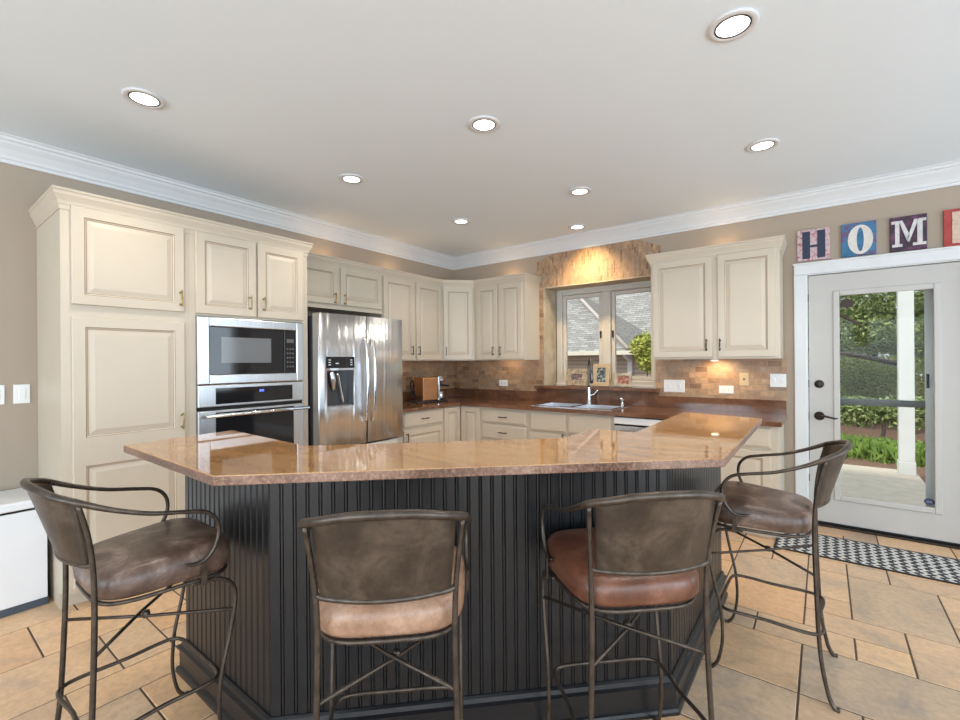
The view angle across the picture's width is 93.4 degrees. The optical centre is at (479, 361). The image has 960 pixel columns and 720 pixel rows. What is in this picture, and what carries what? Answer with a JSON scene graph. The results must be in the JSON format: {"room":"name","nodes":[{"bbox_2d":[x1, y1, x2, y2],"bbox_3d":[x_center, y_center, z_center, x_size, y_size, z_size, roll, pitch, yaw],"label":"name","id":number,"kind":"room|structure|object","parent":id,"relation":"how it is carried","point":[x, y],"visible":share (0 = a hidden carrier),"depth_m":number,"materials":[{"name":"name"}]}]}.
{"room":"kitchen","nodes":[
{"label":"kitchen","id":0,"kind":"room"},
{"bbox_2d":[0,162,452,490],"bbox_3d":[-3.151,0.016,2.565,0.200,2.740,9.000,0,0,37],"label":"wall","id":1,"kind":"structure","parent":0,"point":[20,187],"depth_m":2.82,"materials":[{"name":"beige paint"}]},
{"bbox_2d":[0,385,4,404],"bbox_3d":[-2.904,0.200,2.714,0.010,0.118,0.074,0,0,37],"label":"light switch","id":2,"kind":"object","parent":1,"relation":"attached to","point":[2,387],"visible":1,"depth_m":2.73,"materials":[{"name":"white plastic"}]},
{"bbox_2d":[13,384,29,403],"bbox_3d":[-2.837,0.200,2.803,0.010,0.118,0.074,0,0,37],"label":"light switch","id":3,"kind":"object","parent":1,"relation":"attached to","point":[21,392],"visible":1,"depth_m":2.80,"materials":[{"name":"white plastic"}]},
{"bbox_2d":[307,252,383,315],"bbox_3d":[-1.434,-0.727,4.344,0.384,0.476,1.029,0,0,37],"label":"upper cabinet","id":4,"kind":"object","parent":1,"relation":"attached to","point":[335,285],"visible":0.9,"depth_m":4.29,"materials":[{"name":"beige paint"}]},
{"bbox_2d":[366,268,442,360],"bbox_3d":[-0.844,-0.490,5.119,0.384,0.960,0.914,0,0,37],"label":"upper cabinet","id":5,"kind":"object","parent":1,"relation":"attached to","point":[413,299],"visible":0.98,"depth_m":5.04,"materials":[{"name":"beige paint"}]},
{"bbox_2d":[0,132,959,269],"bbox_3d":[-0.296,-1.302,0.386,7.000,0.147,9.000,0,0,37],"label":"trim","id":6,"kind":"structure","parent":1,"relation":"attached to","point":[14,150],"depth_m":3.76,"materials":[{"name":"white paint"}]},
{"bbox_2d":[0,0,959,256],"bbox_3d":[-0.285,-1.426,0.566,7.200,0.100,9.300,0,0,37],"label":"ceiling","id":7,"kind":"structure","parent":0,"point":[633,103],"depth_m":2.38,"materials":[{"name":"paint"}]},
{"bbox_2d":[121,87,165,108],"bbox_3d":[-1.736,-1.360,2.341,0.188,0.010,0.188,0,0,37],"label":"recessed light","id":8,"kind":"object","parent":7,"relation":"in","point":[138,96],"visible":1,"depth_m":2.33,"materials":[{"name":"white paint"}]},
{"bbox_2d":[338,173,363,183],"bbox_3d":[-0.961,-1.365,3.386,0.188,0.010,0.188,0,0,37],"label":"recessed light","id":9,"kind":"object","parent":7,"relation":"in","point":[348,178],"visible":1,"depth_m":3.37,"materials":[{"name":"white paint"}]},
{"bbox_2d":[451,218,470,224],"bbox_3d":[-0.186,-1.371,4.427,0.188,0.010,0.188,0,0,37],"label":"recessed light","id":10,"kind":"object","parent":7,"relation":"in","point":[460,221],"visible":1,"depth_m":4.41,"materials":[{"name":"white paint"}]},
{"bbox_2d":[468,115,499,132],"bbox_3d":[0.024,-1.373,2.624,0.188,0.010,0.188,0,0,37],"label":"recessed light","id":11,"kind":"object","parent":7,"relation":"in","point":[479,124],"visible":1,"depth_m":2.61,"materials":[{"name":"white paint"}]},
{"bbox_2d":[568,224,586,229],"bbox_3d":[0.997,-1.380,4.641,0.188,0.010,0.188,0,0,37],"label":"recessed light","id":12,"kind":"object","parent":7,"relation":"in","point":[574,226],"visible":1,"depth_m":4.62,"materials":[{"name":"white paint"}]},
{"bbox_2d":[568,187,591,195],"bbox_3d":[0.811,-1.379,3.669,0.188,0.010,0.188,0,0,37],"label":"recessed light","id":13,"kind":"object","parent":7,"relation":"in","point":[578,191],"visible":1,"depth_m":3.65,"materials":[{"name":"white paint"}]},
{"bbox_2d":[707,8,758,41],"bbox_3d":[1.040,-1.381,1.863,0.188,0.010,0.188,0,0,37],"label":"recessed light","id":14,"kind":"object","parent":7,"relation":"in","point":[732,25],"visible":1,"depth_m":1.85,"materials":[{"name":"white paint"}]},
{"bbox_2d":[746,138,779,152],"bbox_3d":[1.815,-1.387,2.906,0.188,0.010,0.188,0,0,37],"label":"recessed light","id":15,"kind":"object","parent":7,"relation":"in","point":[766,144],"visible":1,"depth_m":2.89,"materials":[{"name":"white paint"}]},
{"bbox_2d":[0,526,959,719],"bbox_3d":[-0.233,1.414,0.441,7.400,0.100,9.540,0,0,37],"label":"floor","id":16,"kind":"structure","parent":0,"point":[895,637],"depth_m":2.12,"materials":[{"name":"stone"}]},
{"bbox_2d":[0,488,47,617],"bbox_3d":[-3.090,1.081,2.098,0.410,0.607,1.531,0,0,37],"label":"cabinet","id":17,"kind":"object","parent":16,"relation":"on","point":[23,537],"visible":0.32,"depth_m":2.50,"materials":[{"name":"white wood"}]},
{"bbox_2d":[28,185,189,608],"bbox_3d":[-2.344,0.214,2.890,0.684,2.331,0.666,0,0,37],"label":"pantry cabinet","id":18,"kind":"object","parent":16,"relation":"on","point":[113,296],"visible":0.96,"depth_m":2.67,"materials":[{"name":"beige paint"}]},
{"bbox_2d":[20,478,237,719],"bbox_3d":[-1.185,0.864,1.538,0.480,1.022,0.528,0,0,37],"label":"bar stool","id":19,"kind":"object","parent":16,"relation":"on","point":[167,553],"visible":1,"depth_m":1.47,"materials":[{"name":"brown leather"}]},
{"bbox_2d":[188,216,312,445],"bbox_3d":[-1.871,0.211,3.512,0.684,2.331,0.896,0,0,37],"label":"tall cabinet","id":20,"kind":"object","parent":16,"relation":"on","point":[235,272],"visible":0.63,"depth_m":3.25,"materials":[{"name":"beige paint"}]},
{"bbox_2d":[196,316,302,384],"bbox_3d":[-1.671,-0.076,3.329,0.072,0.458,0.767,0,0,37],"label":"microwave oven","id":21,"kind":"object","parent":20,"relation":"in","point":[228,350],"visible":1,"depth_m":3.26,"materials":[{"name":"silver metal"}]},
{"bbox_2d":[196,381,309,444],"bbox_3d":[-1.638,0.564,3.318,0.130,0.812,0.784,0,0,37],"label":"wall oven","id":22,"kind":"object","parent":20,"relation":"in","point":[273,410],"visible":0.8,"depth_m":3.29,"materials":[{"name":"silver metal"}]},
{"bbox_2d":[307,313,402,445],"bbox_3d":[-1.252,0.489,4.157,0.832,1.764,0.906,0,0,37],"label":"refrigerator","id":23,"kind":"object","parent":16,"relation":"on","point":[355,392],"visible":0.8,"depth_m":3.86,"materials":[{"name":"metal"}]},
{"bbox_2d":[297,509,471,719],"bbox_3d":[-0.251,0.857,1.300,0.480,1.022,0.528,0,0,-6],"label":"bar stool","id":24,"kind":"object","parent":16,"relation":"on","point":[380,573],"visible":1,"depth_m":1.13,"materials":[{"name":"metal"}]},
{"bbox_2d":[402,408,442,442],"bbox_3d":[-0.836,0.937,4.883,0.664,0.862,0.685,0,0,37],"label":"base cabinet","id":25,"kind":"object","parent":16,"relation":"on","point":[423,425],"visible":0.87,"depth_m":4.72,"materials":[{"name":"beige paint"}]},
{"bbox_2d":[124,412,761,719],"bbox_3d":[0.123,0.846,1.970,3.124,1.031,1.209,0,0,-14],"label":"kitchen island","id":26,"kind":"object","parent":16,"relation":"on","point":[259,489],"visible":0.62,"depth_m":1.67,"materials":[{"name":"stone"}]},
{"bbox_2d":[443,405,481,441],"bbox_3d":[-0.254,0.933,5.444,0.912,0.862,0.912,0,0,37],"label":"base cabinet","id":27,"kind":"object","parent":16,"relation":"on","point":[460,423],"visible":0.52,"depth_m":5.10,"materials":[{"name":"beige paint"}]},
{"bbox_2d":[403,384,786,426],"bbox_3d":[0.730,0.383,4.434,3.708,0.220,1.866,0,0,37],"label":"countertop","id":28,"kind":"structure","parent":27,"relation":"on","point":[642,403],"depth_m":4.58,"materials":[{"name":"stone"}]},
{"bbox_2d":[408,399,447,402],"bbox_3d":[-0.606,0.460,5.299,0.410,0.016,0.220,0,0,-38],"label":"tray","id":29,"kind":"object","parent":28,"relation":"on","point":[416,400],"depth_m":5.21,"materials":[{"name":"black plastic"}]},
{"bbox_2d":[408,376,448,402],"bbox_3d":[-0.618,0.320,5.288,0.482,0.296,0.224,0,0,-38],"label":"espresso machine","id":30,"kind":"object","parent":28,"relation":"on","point":[427,389],"visible":1,"depth_m":5.22,"materials":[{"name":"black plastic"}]},
{"bbox_2d":[566,369,587,385],"bbox_3d":[1.109,0.174,5.142,0.255,0.190,0.090,0,0,37],"label":"photo frame","id":31,"kind":"object","parent":28,"relation":"on","point":[578,377],"visible":1,"depth_m":5.11,"materials":[{"name":"brown wood"}]},
{"bbox_2d":[571,374,581,379],"bbox_3d":[1.096,0.175,5.125,0.131,0.066,0.015,0,0,37],"label":"photo","id":32,"kind":"object","parent":31,"relation":"attached to","point":[573,376],"depth_m":5.12},
{"bbox_2d":[531,402,628,410],"bbox_3d":[1.019,0.557,4.648,0.870,0.215,0.460,0,0,37],"label":"sink","id":33,"kind":"object","parent":28,"relation":"in","point":[548,404],"visible":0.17,"depth_m":4.69,"materials":[{"name":"silver metal"}]},
{"bbox_2d":[586,358,596,403],"bbox_3d":[1.151,0.203,4.736,0.119,0.490,0.144,0,0,37],"label":"faucet","id":34,"kind":"object","parent":28,"relation":"on","point":[590,365],"visible":1,"depth_m":4.77,"materials":[{"name":"silver metal"}]},
{"bbox_2d":[592,364,609,385],"bbox_3d":[1.339,0.145,4.967,0.190,0.244,0.090,0,0,37],"label":"photo frame","id":35,"kind":"object","parent":28,"relation":"on","point":[601,372],"visible":0.97,"depth_m":4.95,"materials":[{"name":"brown wood"}]},
{"bbox_2d":[597,368,605,381],"bbox_3d":[1.329,0.146,4.953,0.100,0.154,0.028,0,0,37],"label":"photo","id":36,"kind":"object","parent":35,"relation":"attached to","point":[601,372],"depth_m":4.95},
{"bbox_2d":[615,373,631,386],"bbox_3d":[1.532,0.194,4.820,0.175,0.145,0.090,0,0,32],"label":"photo frame","id":37,"kind":"object","parent":28,"relation":"on","point":[621,379],"visible":1,"depth_m":4.79,"materials":[{"name":"brown wood"}]},
{"bbox_2d":[618,376,628,383],"bbox_3d":[1.520,0.194,4.801,0.115,0.085,0.019,0,0,32],"label":"photo","id":38,"kind":"object","parent":37,"relation":"attached to","point":[621,379],"depth_m":4.80},
{"bbox_2d":[481,407,528,439],"bbox_3d":[0.428,0.928,5.081,0.612,0.862,0.664,0,0,37],"label":"base cabinet","id":39,"kind":"object","parent":16,"relation":"on","point":[496,423],"visible":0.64,"depth_m":4.84,"materials":[{"name":"beige paint"}]},
{"bbox_2d":[529,410,614,438],"bbox_3d":[1.033,0.923,4.621,0.905,0.862,0.664,0,0,37],"label":"base cabinet","id":40,"kind":"object","parent":16,"relation":"on","point":[542,424],"visible":0.3,"depth_m":4.42,"materials":[{"name":"beige paint"}]},
{"bbox_2d":[540,490,725,719],"bbox_3d":[0.475,0.851,1.437,0.480,1.022,0.528,0,0,-7],"label":"bar stool","id":41,"kind":"object","parent":16,"relation":"on","point":[644,549],"visible":1,"depth_m":1.29,"materials":[{"name":"metal"}]},
{"bbox_2d":[614,416,665,431],"bbox_3d":[1.617,0.872,4.136,0.602,0.755,0.614,0,0,37],"label":"dishwasher","id":42,"kind":"object","parent":16,"relation":"on","point":[626,424],"visible":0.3,"depth_m":4.00,"materials":[{"name":"metal"}]},
{"bbox_2d":[721,424,784,538],"bbox_3d":[2.135,0.915,3.784,0.645,0.862,0.664,0,0,37],"label":"base cabinet","id":43,"kind":"object","parent":16,"relation":"on","point":[766,439],"visible":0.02,"depth_m":3.44,"materials":[{"name":"beige paint"}]},
{"bbox_2d":[710,440,852,712],"bbox_3d":[1.339,0.845,2.034,0.528,1.022,0.480,0,0,37],"label":"bar stool","id":44,"kind":"object","parent":16,"relation":"on","point":[749,505],"visible":0.94,"depth_m":1.93,"materials":[{"name":"metal"}]},
{"bbox_2d":[774,532,959,585],"bbox_3d":[2.944,1.334,2.950,1.698,0.009,0.474,0,0,37],"label":"rug","id":45,"kind":"object","parent":16,"relation":"on","point":[912,563],"visible":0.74,"depth_m":3.08,"materials":[{"name":"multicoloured fabric"}]},
{"bbox_2d":[453,185,959,492],"bbox_3d":[2.461,-0.027,4.164,7.200,2.740,0.340,0,0,37],"label":"wall","id":46,"kind":"structure","parent":0,"point":[934,202],"depth_m":3.82,"materials":[{"name":"beige paint"}]},
{"bbox_2d":[441,280,474,360],"bbox_3d":[-0.291,-0.494,5.642,0.614,0.960,0.614,0,0,37],"label":"upper cabinet","id":47,"kind":"object","parent":46,"relation":"attached to","point":[457,296],"visible":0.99,"depth_m":5.41,"materials":[{"name":"beige paint"}]},
{"bbox_2d":[499,380,507,385],"bbox_3d":[0.287,0.263,5.589,0.125,0.075,0.009,0,0,37],"label":"wall outlet","id":48,"kind":"object","parent":46,"relation":"attached to","point":[501,382],"visible":1,"depth_m":5.58,"materials":[{"name":"white plastic"}]},
{"bbox_2d":[473,273,541,359],"bbox_3d":[0.312,-0.498,5.332,0.747,0.960,0.376,0,0,37],"label":"upper cabinet","id":49,"kind":"object","parent":46,"relation":"attached to","point":[506,308],"visible":1,"depth_m":5.18,"materials":[{"name":"beige paint"}]},
{"bbox_2d":[402,239,786,401],"bbox_3d":[0.635,-0.439,4.319,3.710,1.592,1.620,0,0,37],"label":"backsplash","id":50,"kind":"structure","parent":46,"relation":"attached to","point":[626,259],"depth_m":4.80,"materials":[{"name":"stone"}]},
{"bbox_2d":[543,275,655,387],"bbox_3d":[1.323,-0.296,4.979,1.255,1.135,0.278,0,0,37],"label":"trim","id":51,"kind":"structure","parent":46,"relation":"attached to","point":[549,293],"depth_m":5.28,"materials":[{"name":"wood"}]},
{"bbox_2d":[556,281,653,386],"bbox_3d":[1.427,-0.290,5.115,1.231,1.123,0.065,0,0,37],"label":"window","id":52,"kind":"structure","parent":46,"relation":"in","point":[606,294],"depth_m":5.10,"materials":[{"name":"white paint"}]},
{"bbox_2d":[664,380,684,391],"bbox_3d":[1.878,0.235,4.377,0.190,0.118,0.012,0,0,37],"label":"light switch","id":53,"kind":"object","parent":46,"relation":"attached to","point":[669,385],"visible":1,"depth_m":4.37,"materials":[{"name":"white plastic"}]},
{"bbox_2d":[645,235,787,359],"bbox_3d":[2.064,-0.508,4.000,1.072,0.968,0.376,0,0,37],"label":"upper cabinet","id":54,"kind":"object","parent":46,"relation":"attached to","point":[720,301],"visible":1,"depth_m":3.83,"materials":[{"name":"beige paint"}]},
{"bbox_2d":[719,385,733,393],"bbox_3d":[2.235,0.253,4.108,0.118,0.072,0.009,0,0,37],"label":"wall outlet","id":55,"kind":"object","parent":46,"relation":"attached to","point":[722,389],"visible":1,"depth_m":4.10,"materials":[{"name":"white plastic"}]},
{"bbox_2d":[739,373,748,385],"bbox_3d":[2.347,0.156,4.021,0.073,0.115,0.010,0,0,37],"label":"phone jack","id":56,"kind":"object","parent":46,"relation":"attached to","point":[743,377],"visible":1,"depth_m":4.02,"materials":[{"name":"beige plastic"}]},
{"bbox_2d":[770,374,785,386],"bbox_3d":[2.547,0.161,3.868,0.116,0.115,0.012,0,0,37],"label":"light switch","id":57,"kind":"object","parent":46,"relation":"attached to","point":[776,380],"visible":1,"depth_m":3.87,"materials":[{"name":"white plastic"}]},
{"bbox_2d":[797,227,829,261],"bbox_3d":[2.738,-0.960,3.716,0.216,0.253,0.026,0,0,37],"label":"block","id":58,"kind":"object","parent":46,"relation":"attached to","point":[813,244],"visible":1,"depth_m":3.71,"materials":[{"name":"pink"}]},
{"bbox_2d":[841,220,875,257],"bbox_3d":[2.964,-0.960,3.545,0.210,0.258,0.026,0,0,37],"label":"block","id":59,"kind":"object","parent":46,"relation":"attached to","point":[857,239],"visible":1,"depth_m":3.54,"materials":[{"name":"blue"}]},
{"bbox_2d":[793,245,959,499],"bbox_3d":[3.107,0.259,3.502,1.113,2.159,0.134,0,0,37],"label":"trim","id":60,"kind":"structure","parent":46,"relation":"attached to","point":[949,254],"depth_m":3.75,"materials":[{"name":"white paint"}]},
{"bbox_2d":[808,262,959,549],"bbox_3d":[3.107,0.313,3.505,0.917,2.050,0.169,0,0,37],"label":"door","id":61,"kind":"structure","parent":46,"relation":"in","point":[939,525],"depth_m":3.42,"materials":[{"name":"paint"}]},
{"bbox_2d":[840,299,853,307],"bbox_3d":[2.939,-0.466,3.625,0.092,0.080,0.003,0,0,37],"label":"suncatcher","id":62,"kind":"object","parent":61,"relation":"attached to","point":[846,303],"visible":1,"depth_m":3.62,"materials":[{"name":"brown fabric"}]},
{"bbox_2d":[924,498,934,504],"bbox_3d":[3.321,1.035,3.343,0.060,0.048,0.002,0,0,37],"label":"sticker","id":63,"kind":"object","parent":61,"relation":"attached to","point":[928,501],"visible":1,"depth_m":3.34,"materials":[{"name":"blue paper"}]},
{"bbox_2d":[840,289,934,507],"bbox_3d":[3.274,0.307,3.717,0.890,2.020,0.050,0,0,37],"label":"storm door","id":64,"kind":"structure","parent":46,"relation":"in","point":[928,404],"depth_m":3.54,"materials":[{"name":"grey metal"}]},
{"bbox_2d":[890,213,926,252],"bbox_3d":[3.190,-0.958,3.373,0.202,0.256,0.026,0,0,37],"label":"block","id":65,"kind":"object","parent":46,"relation":"attached to","point":[907,233],"visible":1,"depth_m":3.36,"materials":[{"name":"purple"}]},
{"bbox_2d":[943,208,959,246],"bbox_3d":[3.422,-0.955,3.196,0.208,0.266,0.026,0,0,37],"label":"block","id":66,"kind":"object","parent":46,"relation":"attached to","point":[951,218],"visible":1,"depth_m":3.23,"materials":[{"name":"red wood"}]},
{"label":"outside","id":67,"kind":"structure","parent":0,"visible":0},
{"bbox_2d":[809,386,924,482],"bbox_3d":[15.063,1.623,19.729,36.000,0.150,39.640,0,0,37],"label":"ground","id":68,"kind":"structure","parent":67,"point":[875,431],"depth_m":9.88,"materials":[{"name":"brown soil"}]},
{"bbox_2d":[564,281,650,376],"bbox_3d":[3.235,-2.062,16.436,11.800,7.402,7.166,0,0,37],"label":"house","id":69,"kind":"structure","parent":68,"relation":"on","point":[633,311],"depth_m":12.78,"materials":[{"name":"beige"}]},
{"bbox_2d":[628,330,650,376],"bbox_3d":[2.983,0.534,8.079,0.639,2.218,0.647,0,0,37],"label":"shrub","id":70,"kind":"object","parent":68,"relation":"on","point":[641,352],"visible":0.75,"depth_m":7.98,"materials":[{"name":"green plant"}]},
{"bbox_2d":[808,283,924,365],"bbox_3d":[8.820,-1.194,9.747,4.720,5.587,3.181,0,0,37],"label":"tree","id":71,"kind":"object","parent":68,"relation":"on","point":[873,329],"visible":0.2,"depth_m":9.34,"materials":[{"name":"green plant"}]},
{"bbox_2d":[808,354,924,408],"bbox_3d":[10.539,0.654,12.131,5.116,1.870,1.425,0,0,37],"label":"shrub","id":72,"kind":"object","parent":68,"relation":"on","point":[860,373],"visible":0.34,"depth_m":11.94,"materials":[{"name":"green plant"}]},
{"bbox_2d":[808,290,924,397],"bbox_3d":[12.551,-1.612,14.433,5.258,6.366,3.129,0,0,37],"label":"tree","id":73,"kind":"object","parent":68,"relation":"on","point":[881,353],"visible":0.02,"depth_m":13.93,"materials":[{"name":"green plant"}]},
{"bbox_2d":[809,430,924,467],"bbox_3d":[6.923,1.449,7.537,4.160,0.324,1.702,0,0,37],"label":"ornamental grass","id":74,"kind":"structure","parent":68,"relation":"on","point":[885,450],"depth_m":7.38,"materials":[{"name":"green plant"}]},
{"bbox_2d":[809,461,925,506],"bbox_3d":[4.279,1.550,5.134,1.900,0.140,3.370,0,0,37],"label":"patio","id":75,"kind":"structure","parent":68,"relation":"on","point":[875,483],"depth_m":5.40,"materials":[{"name":"concrete"}]},
{"bbox_2d":[897,290,915,475],"bbox_3d":[5.566,-0.056,5.917,0.166,3.050,0.166,0,0,37],"label":"porch column","id":76,"kind":"structure","parent":75,"relation":"on","point":[906,464],"depth_m":5.86,"materials":[{"name":"white paint"}]},
{"bbox_2d":[840,393,924,439],"bbox_3d":[7.682,1.082,8.496,2.101,1.059,0.771,0,0,37],"label":"shrub","id":77,"kind":"object","parent":68,"relation":"on","point":[878,412],"visible":0.43,"depth_m":8.52,"materials":[{"name":"green plant"}]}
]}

